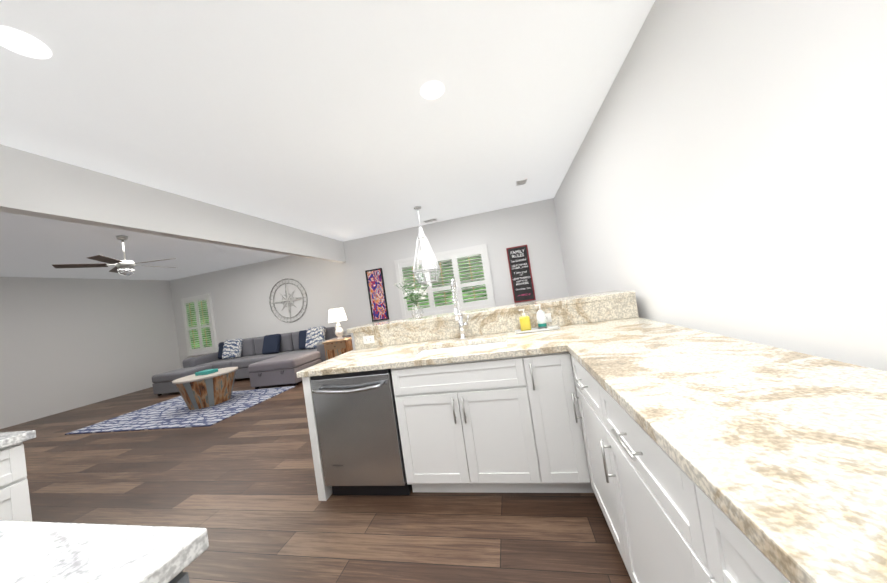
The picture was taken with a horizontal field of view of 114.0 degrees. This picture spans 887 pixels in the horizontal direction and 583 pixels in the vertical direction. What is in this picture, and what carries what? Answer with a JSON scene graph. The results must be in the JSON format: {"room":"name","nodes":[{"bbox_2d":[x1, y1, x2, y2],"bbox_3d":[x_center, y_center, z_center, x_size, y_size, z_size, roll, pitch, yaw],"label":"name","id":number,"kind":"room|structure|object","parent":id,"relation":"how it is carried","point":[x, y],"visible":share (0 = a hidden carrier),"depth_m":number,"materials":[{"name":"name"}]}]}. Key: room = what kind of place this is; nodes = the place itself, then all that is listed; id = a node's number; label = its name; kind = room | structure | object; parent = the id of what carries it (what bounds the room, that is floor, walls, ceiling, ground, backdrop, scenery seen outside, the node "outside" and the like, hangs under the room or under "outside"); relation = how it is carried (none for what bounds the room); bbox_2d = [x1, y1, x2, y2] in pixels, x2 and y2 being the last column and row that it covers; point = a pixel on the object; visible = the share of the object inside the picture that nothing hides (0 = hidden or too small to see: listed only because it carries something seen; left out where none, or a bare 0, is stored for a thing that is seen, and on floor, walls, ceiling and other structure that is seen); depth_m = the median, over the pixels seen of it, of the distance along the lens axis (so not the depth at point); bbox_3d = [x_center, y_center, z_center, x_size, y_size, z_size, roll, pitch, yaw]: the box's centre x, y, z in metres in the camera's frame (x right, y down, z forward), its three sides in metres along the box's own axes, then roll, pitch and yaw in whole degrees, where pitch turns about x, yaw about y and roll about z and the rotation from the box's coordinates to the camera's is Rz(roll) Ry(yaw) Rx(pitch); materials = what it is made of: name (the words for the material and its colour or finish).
{"room":"kitchen","nodes":[
{"label":"kitchen","id":0,"kind":"room"},
{"bbox_2d":[0,277,180,428],"bbox_3d":[-8.938,1.210,6.016,0.120,3.050,5.900,-9,-1,12],"label":"wall","id":1,"kind":"structure","parent":0,"point":[66,344],"depth_m":6.85,"materials":[{"name":"white paint"}]},
{"bbox_2d":[0,212,290,279],"bbox_3d":[-5.882,-0.848,5.357,6.910,0.100,6.220,-9,-1,12],"label":"ceiling","id":2,"kind":"structure","parent":0,"point":[31,246],"depth_m":5.47,"materials":[{"name":"white paint"}]},
{"bbox_2d":[52,235,175,275],"bbox_3d":[-5.200,-0.576,4.756,1.410,0.658,1.348,-9,-1,12],"label":"ceiling fan","id":3,"kind":"object","parent":2,"relation":"hanging from","point":[121,267],"visible":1,"depth_m":4.61,"materials":[{"name":"silver metal"}]},
{"bbox_2d":[0,144,345,262],"bbox_3d":[-2.598,-0.940,3.821,0.120,0.740,4.400,-9,-1,12],"label":"beam","id":4,"kind":"structure","parent":0,"point":[35,185],"depth_m":2.57,"materials":[{"name":"white paint"}]},
{"bbox_2d":[170,256,350,367],"bbox_3d":[-5.008,0.677,8.239,6.910,3.050,0.150,-9,-1,12],"label":"wall","id":5,"kind":"structure","parent":0,"point":[240,295],"depth_m":8.18,"materials":[{"name":"white paint"}]},
{"bbox_2d":[181,294,217,355],"bbox_3d":[-7.324,1.009,8.633,1.110,1.755,0.085,-9,-1,12],"label":"blinds","id":6,"kind":"object","parent":5,"relation":"attached to","point":[199,325],"visible":1,"depth_m":8.62,"materials":[{"name":"white"}]},
{"bbox_2d":[269,278,307,322],"bbox_3d":[-4.307,0.249,7.980,1.296,1.296,0.035,-9,-1,12],"label":"decor","id":7,"kind":"object","parent":5,"relation":"attached to","point":[287,300],"visible":0.96,"depth_m":7.97,"materials":[{"name":"metal"}]},
{"bbox_2d":[0,378,631,582],"bbox_3d":[-3.808,1.972,2.535,11.300,0.100,10.900,-9,-1,12],"label":"floor","id":8,"kind":"structure","parent":0,"point":[241,487],"depth_m":1.93,"materials":[{"name":"brown wood"}]},
{"bbox_2d":[0,430,35,520],"bbox_3d":[-2.447,1.177,1.225,0.661,1.020,0.693,-9,-1,12],"label":"base cabinet","id":9,"kind":"object","parent":8,"relation":"on","point":[15,505],"visible":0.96,"depth_m":1.43,"materials":[{"name":"white wood"}]},
{"bbox_2d":[0,520,208,582],"bbox_3d":[-0.809,0.962,0.087,0.680,0.920,1.082,-9,-1,12],"label":"kitchen island","id":10,"kind":"object","parent":8,"relation":"on","point":[43,552],"visible":1,"depth_m":0.53,"materials":[{"name":"granite"},{"name":"painted wood"}]},
{"bbox_2d":[65,386,294,434],"bbox_3d":[-4.485,2.070,5.123,2.950,0.012,1.660,-9,-1,12],"label":"rug","id":11,"kind":"object","parent":8,"relation":"on","point":[175,412],"visible":0.86,"depth_m":4.80,"materials":[{"name":"blue fabric"}]},
{"bbox_2d":[172,367,237,409],"bbox_3d":[-4.276,1.734,5.247,0.930,0.595,0.930,-9,-1,12],"label":"coffee table","id":12,"kind":"object","parent":11,"relation":"on","point":[204,388],"visible":1,"depth_m":4.99,"materials":[{"name":"brown wood"}]},
{"bbox_2d":[152,326,350,395],"bbox_3d":[-4.602,1.611,7.004,4.250,1.031,1.987,-9,-1,12],"label":"sofa","id":13,"kind":"object","parent":8,"relation":"on","point":[274,359],"visible":0.88,"depth_m":7.02,"materials":[{"name":"fabric"}]},
{"bbox_2d":[217,340,234,359],"bbox_3d":[-5.960,1.604,7.912,0.460,0.451,0.220,-9,-1,12],"label":"pillow","id":14,"kind":"object","parent":13,"relation":"on","point":[221,345],"depth_m":7.85,"materials":[{"name":"blue fabric"}]},
{"bbox_2d":[222,338,242,359],"bbox_3d":[-5.666,1.537,7.744,0.529,0.503,0.284,-9,-1,12],"label":"pillow","id":15,"kind":"object","parent":13,"relation":"on","point":[233,348],"depth_m":7.68,"materials":[{"name":"fabric"}]},
{"bbox_2d":[262,333,281,354],"bbox_3d":[-4.457,1.363,7.475,0.506,0.484,0.265,-9,-1,12],"label":"pillow","id":16,"kind":"object","parent":13,"relation":"on","point":[272,344],"depth_m":7.41,"materials":[{"name":"blue fabric"}]},
{"bbox_2d":[298,328,317,349],"bbox_3d":[-3.446,1.211,7.331,0.488,0.470,0.260,-9,-1,12],"label":"pillow","id":17,"kind":"object","parent":13,"relation":"on","point":[304,336],"depth_m":7.24,"materials":[{"name":"blue fabric"}]},
{"bbox_2d":[305,326,325,349],"bbox_3d":[-3.180,1.148,7.170,0.552,0.522,0.299,-9,-1,12],"label":"pillow","id":18,"kind":"object","parent":13,"relation":"on","point":[313,335],"depth_m":7.11,"materials":[{"name":"fabric"}]},
{"bbox_2d":[322,337,352,359],"bbox_3d":[-2.220,1.406,6.333,0.590,0.715,0.475,-9,-1,12],"label":"side table","id":19,"kind":"object","parent":8,"relation":"on","point":[334,348],"visible":0.4,"depth_m":6.14,"materials":[{"name":"brown wood"}]},
{"bbox_2d":[328,307,346,339],"bbox_3d":[-2.324,0.694,6.350,0.400,0.720,0.400,-9,-1,12],"label":"lamp","id":20,"kind":"object","parent":19,"relation":"on","point":[337,315],"visible":1,"depth_m":6.24,"materials":[{"name":"white ceramic"}]},
{"bbox_2d":[308,371,415,500],"bbox_3d":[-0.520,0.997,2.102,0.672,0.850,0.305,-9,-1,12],"label":"dishwasher","id":21,"kind":"object","parent":8,"relation":"on","point":[360,422],"depth_m":1.96,"materials":[{"name":"silver metal"}]},
{"bbox_2d":[396,339,555,492],"bbox_3d":[0.231,0.872,2.172,0.920,0.880,0.760,-9,-1,12],"label":"base cabinet","id":22,"kind":"object","parent":8,"relation":"on","point":[480,427],"depth_m":1.80,"materials":[{"name":"white wood"}]},
{"bbox_2d":[348,291,635,332],"bbox_3d":[0.327,0.199,2.722,2.514,0.040,0.430,-9,-1,12],"label":"countertop","id":23,"kind":"structure","parent":22,"relation":"on","point":[567,301],"depth_m":2.52,"materials":[{"name":"beige stone"}]},
{"bbox_2d":[394,273,429,317],"bbox_3d":[-0.298,0.044,2.929,0.429,0.452,0.237,-9,-1,12],"label":"vase","id":24,"kind":"object","parent":23,"relation":"on","point":[419,294],"visible":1,"depth_m":2.90,"materials":[{"name":"green plant"}]},
{"bbox_2d":[296,315,695,378],"bbox_3d":[0.247,0.420,2.153,2.489,0.070,0.780,-9,-1,12],"label":"countertop","id":25,"kind":"structure","parent":22,"relation":"on","point":[547,342],"depth_m":1.95,"materials":[{"name":"beige stone"}]},
{"bbox_2d":[450,279,468,339],"bbox_3d":[0.139,0.143,2.375,0.113,0.515,0.202,-9,-1,12],"label":"faucet","id":26,"kind":"object","parent":25,"relation":"on","point":[458,315],"visible":1,"depth_m":2.42,"materials":[{"name":"silver metal"}]},
{"bbox_2d":[515,304,559,333],"bbox_3d":[0.733,0.212,2.315,0.340,0.204,0.110,-9,-1,12],"label":"soap tray","id":27,"kind":"object","parent":25,"relation":"on","point":[525,323],"visible":1,"depth_m":2.30,"materials":[{"name":"silver metal"}]},
{"bbox_2d":[536,355,579,492],"bbox_3d":[0.725,0.797,2.062,0.348,0.880,0.760,-9,-1,12],"label":"base cabinet","id":28,"kind":"object","parent":8,"relation":"on","point":[548,366],"depth_m":1.69,"materials":[{"name":"white wood"}]},
{"bbox_2d":[568,351,615,542],"bbox_3d":[1.045,0.734,1.283,0.665,0.880,0.562,-9,-1,12],"label":"base cabinet","id":29,"kind":"object","parent":8,"relation":"on","point":[579,372],"depth_m":1.45,"materials":[{"name":"white wood"}]},
{"bbox_2d":[588,371,683,582],"bbox_3d":[0.932,0.739,0.772,0.665,0.880,0.724,-9,-1,12],"label":"base cabinet","id":30,"kind":"object","parent":8,"relation":"on","point":[635,477],"depth_m":0.91,"materials":[{"name":"white wood"}]},
{"bbox_2d":[568,331,886,582],"bbox_3d":[0.779,0.289,0.416,0.675,0.040,2.380,-9,-1,12],"label":"countertop","id":31,"kind":"structure","parent":30,"relation":"on","point":[790,444],"depth_m":0.59,"materials":[{"name":"beige stone"}]},
{"bbox_2d":[664,451,795,582],"bbox_3d":[0.802,0.746,0.183,0.665,0.880,0.724,-9,-1,12],"label":"base cabinet","id":32,"kind":"object","parent":8,"relation":"on","point":[714,548],"depth_m":0.53,"materials":[{"name":"white wood"}]},
{"bbox_2d":[0,0,654,240],"bbox_3d":[-1.054,-1.336,1.094,4.390,0.100,9.350,-9,-1,12],"label":"ceiling","id":33,"kind":"structure","parent":0,"point":[325,118],"depth_m":1.92,"materials":[{"name":"white paint"}]},
{"bbox_2d":[0,26,51,58],"bbox_3d":[-1.951,-1.146,1.331,0.170,0.004,0.170,-9,-1,12],"label":"recessed light","id":34,"kind":"object","parent":33,"relation":"in","point":[22,42],"visible":1,"depth_m":1.33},
{"bbox_2d":[413,206,440,283],"bbox_3d":[-0.318,-0.723,4.467,0.396,1.183,0.454,-9,-1,12],"label":"pendant light","id":35,"kind":"object","parent":33,"relation":"hanging from","point":[421,237],"visible":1,"depth_m":4.42,"materials":[{"name":"white glass"}]},
{"bbox_2d":[423,218,437,222],"bbox_3d":[-0.238,-1.312,5.344,0.250,0.008,0.160,-9,-1,12],"label":"ceiling vent","id":36,"kind":"object","parent":33,"relation":"in","point":[430,220],"visible":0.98,"depth_m":5.33,"materials":[{"name":"white plastic"}]},
{"bbox_2d":[420,81,444,98],"bbox_3d":[-0.077,-1.408,2.019,0.170,0.004,0.170,-9,-1,12],"label":"recessed light","id":37,"kind":"object","parent":33,"relation":"in","point":[433,90],"visible":1,"depth_m":2.01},
{"bbox_2d":[516,179,526,185],"bbox_3d":[1.102,-1.536,4.072,0.150,0.008,0.200,-9,-1,12],"label":"ceiling vent","id":38,"kind":"object","parent":33,"relation":"in","point":[521,182],"visible":1,"depth_m":4.06,"materials":[{"name":"white plastic"}]},
{"bbox_2d":[341,198,568,349],"bbox_3d":[0.146,0.017,5.556,4.390,2.740,0.150,-9,-1,12],"label":"wall","id":39,"kind":"structure","parent":0,"point":[533,226],"depth_m":5.35,"materials":[{"name":"white paint"}]},
{"bbox_2d":[365,268,388,321],"bbox_3d":[-1.332,0.068,5.789,0.360,1.040,0.030,-9,-1,12],"label":"framed abstract artwork","id":40,"kind":"object","parent":39,"relation":"attached to","point":[377,294],"visible":1,"depth_m":5.79,"materials":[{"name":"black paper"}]},
{"bbox_2d":[394,244,495,318],"bbox_3d":[-0.002,-0.143,5.465,1.850,1.205,0.085,-9,-1,12],"label":"window","id":41,"kind":"structure","parent":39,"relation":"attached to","point":[467,269],"depth_m":5.43,"materials":[{"name":"white"}]},
{"bbox_2d":[506,245,535,302],"bbox_3d":[1.390,-0.316,5.185,0.370,1.000,0.025,-9,-1,12],"label":"sign","id":42,"kind":"object","parent":39,"relation":"attached to","point":[520,273],"visible":1,"depth_m":5.18,"materials":[{"name":"black"}]},
{"bbox_2d":[554,0,886,371],"bbox_3d":[1.198,-0.245,0.532,0.120,2.740,9.200,-9,-1,12],"label":"wall","id":43,"kind":"structure","parent":0,"point":[726,174],"depth_m":1.18,"materials":[{"name":"white paint"}]},
{"bbox_2d":[352,295,637,350],"bbox_3d":[0.328,0.297,2.522,2.455,0.163,0.022,-9,-1,12],"label":"backsplash","id":44,"kind":"structure","parent":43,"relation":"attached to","point":[607,308],"depth_m":2.48,"materials":[{"name":"beige stone"}]},
{"bbox_2d":[363,335,374,343],"bbox_3d":[-0.710,0.458,2.736,0.116,0.072,0.008,-9,-1,12],"label":"outlet","id":45,"kind":"object","parent":44,"relation":"attached to","point":[368,339],"visible":1,"depth_m":2.74,"materials":[{"name":"white plastic"}]},
{"bbox_2d":[536,313,551,322],"bbox_3d":[0.835,0.222,2.392,0.116,0.072,0.008,-9,-1,12],"label":"outlet","id":46,"kind":"object","parent":44,"relation":"attached to","point":[548,317],"visible":0.46,"depth_m":2.38,"materials":[{"name":"white plastic"}]}
]}

